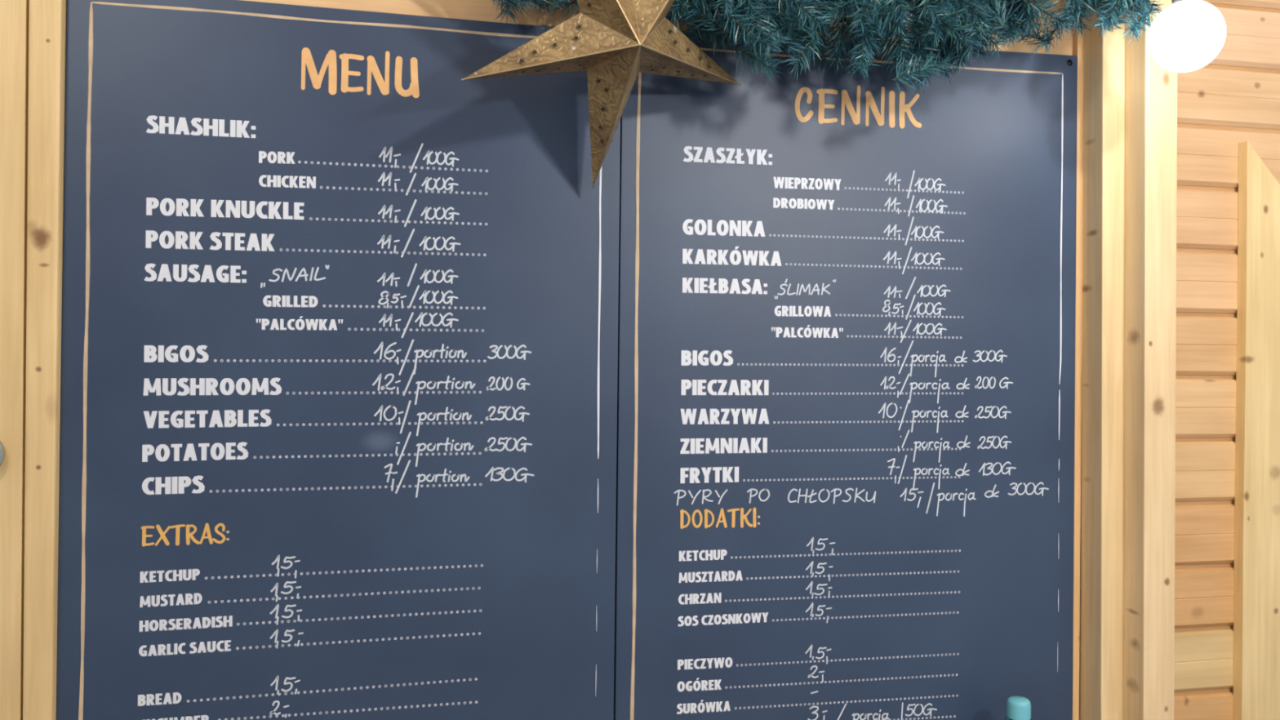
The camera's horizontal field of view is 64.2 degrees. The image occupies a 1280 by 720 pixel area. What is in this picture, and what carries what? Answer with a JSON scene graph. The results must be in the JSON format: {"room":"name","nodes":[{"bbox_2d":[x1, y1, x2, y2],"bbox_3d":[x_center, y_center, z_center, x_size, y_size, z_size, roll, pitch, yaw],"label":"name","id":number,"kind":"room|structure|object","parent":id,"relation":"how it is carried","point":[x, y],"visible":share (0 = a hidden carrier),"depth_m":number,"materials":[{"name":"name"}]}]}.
{"room":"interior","nodes":[
{"label":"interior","id":0,"kind":"room"},
{"bbox_2d":[1173,0,1279,719],"bbox_3d":[1.043,-0.015,1.553,0.800,1.373,0.040,0,0,-12],"label":"wall","id":1,"kind":"structure","parent":0,"point":[1233,99],"depth_m":1.49,"materials":[{"name":"beige wood"}]},
{"bbox_2d":[1232,141,1279,719],"bbox_3d":[1.013,0.338,1.517,0.290,1.311,0.017,0,0,-12],"label":"trim","id":2,"kind":"structure","parent":1,"relation":"attached to","point":[1256,580],"depth_m":1.49,"materials":[{"name":"brown wood"}]},
{"bbox_3d":[-0.193,0.152,1.350,6.200,2.900,0.080,0,0,-12],"label":"wall","id":3,"kind":"structure","parent":0,"visible":0},
{"bbox_2d":[0,441,4,466],"bbox_3d":[-0.720,0.103,1.107,0.052,0.052,0.010,0,0,-12],"label":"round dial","id":4,"kind":"object","parent":3,"relation":"attached to","point":[2,448],"visible":1,"depth_m":1.11,"materials":[{"name":"grey"}]},
{"bbox_2d":[0,0,29,719],"bbox_3d":[-0.743,0.021,1.149,0.114,1.406,0.079,0,0,-12],"label":"trim","id":5,"kind":"structure","parent":3,"relation":"attached to","point":[14,14],"depth_m":1.12,"materials":[{"name":"brown wood"}]},
{"bbox_2d":[22,0,66,719],"bbox_3d":[-0.667,0.021,1.163,0.035,1.410,0.083,0,0,-12],"label":"wooden post","id":6,"kind":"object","parent":3,"relation":"attached to","point":[47,20],"depth_m":1.12,"materials":[{"name":"brown wood"}]},
{"bbox_2d":[56,0,620,719],"bbox_3d":[-0.340,0.170,1.210,0.639,1.173,0.012,0,0,-12],"label":"menu board","id":7,"kind":"object","parent":3,"relation":"attached to","point":[339,347],"visible":1,"depth_m":1.20,"materials":[{"name":"paint"}]},
{"bbox_2d":[241,0,1072,55],"bbox_3d":[-0.037,-0.542,1.313,1.303,0.260,0.058,0,0,-12],"label":"trim","id":8,"kind":"structure","parent":3,"relation":"attached to","point":[471,10],"depth_m":1.25,"materials":[{"name":"brown wood"}]},
{"bbox_2d":[491,0,1165,94],"bbox_3d":[0.236,-0.473,1.235,0.981,0.314,0.194,0,0,-12],"label":"garland","id":9,"kind":"object","parent":3,"relation":"attached to","point":[959,24],"visible":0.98,"depth_m":1.22,"materials":[{"name":"teal plastic"}]},
{"bbox_2d":[461,0,741,188],"bbox_3d":[-0.021,-0.393,1.154,0.362,0.369,0.190,1,0,-30],"label":"star","id":10,"kind":"object","parent":9,"relation":"hanging from","point":[615,41],"visible":1,"depth_m":1.12,"materials":[{"name":"gold metal"}]},
{"bbox_2d":[613,31,1077,719],"bbox_3d":[0.285,0.183,1.346,0.646,1.213,0.012,0,0,-12],"label":"menu board","id":11,"kind":"object","parent":3,"relation":"attached to","point":[845,452],"visible":1,"depth_m":1.34,"materials":[{"name":"paint"}]},
{"bbox_2d":[1072,0,1083,719],"bbox_3d":[0.600,0.125,1.446,0.014,1.575,0.070,0,0,-12],"label":"trim","id":12,"kind":"structure","parent":3,"relation":"attached to","point":[1077,43],"depth_m":1.41,"materials":[{"name":"brown wood"}]},
{"bbox_2d":[1079,2,1124,719],"bbox_3d":[0.627,0.096,1.430,0.040,1.591,0.111,0,0,-12],"label":"trim","id":13,"kind":"structure","parent":3,"relation":"attached to","point":[1102,448],"depth_m":1.38,"materials":[{"name":"brown wood"}]},
{"bbox_2d":[1123,0,1177,719],"bbox_3d":[0.670,0.093,1.419,0.051,1.558,0.150,0,0,-12],"label":"wooden post","id":14,"kind":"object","parent":3,"relation":"attached to","point":[1150,179],"depth_m":1.35,"materials":[{"name":"brown wood"}]},
{"bbox_3d":[0.026,0.712,1.146,1.310,0.040,0.269,0,0,-12],"label":"ledge","id":15,"kind":"object","parent":3,"relation":"attached to","visible":0},
{"bbox_2d":[1004,695,1031,719],"bbox_3d":[0.489,0.567,1.319,0.059,0.258,0.059,0,0,9],"label":"water bottle","id":16,"kind":"object","parent":15,"relation":"on","point":[1018,708],"visible":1,"depth_m":1.31,"materials":[{"name":"teal plastic"}]},
{"bbox_3d":[0.192,-1.175,-0.366,6.200,0.050,3.600,0,0,-12],"label":"ceiling","id":17,"kind":"structure","parent":0,"visible":0},
{"bbox_2d":[1147,0,1226,72],"bbox_3d":[0.649,-0.742,1.207,0.082,0.800,0.082,0,0,-12],"label":"globe lamp","id":18,"kind":"object","parent":17,"relation":"hanging from","point":[1187,35],"visible":1,"depth_m":1.18,"materials":[{"name":"white glass"}]},
{"bbox_2d":[1171,0,1200,4],"bbox_3d":[0.646,-0.450,1.206,0.034,0.060,0.034,0,0,-12],"label":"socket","id":19,"kind":"object","parent":18,"relation":"attached to","point":[1174,2],"depth_m":1.19,"materials":[{"name":"white"}]}
]}

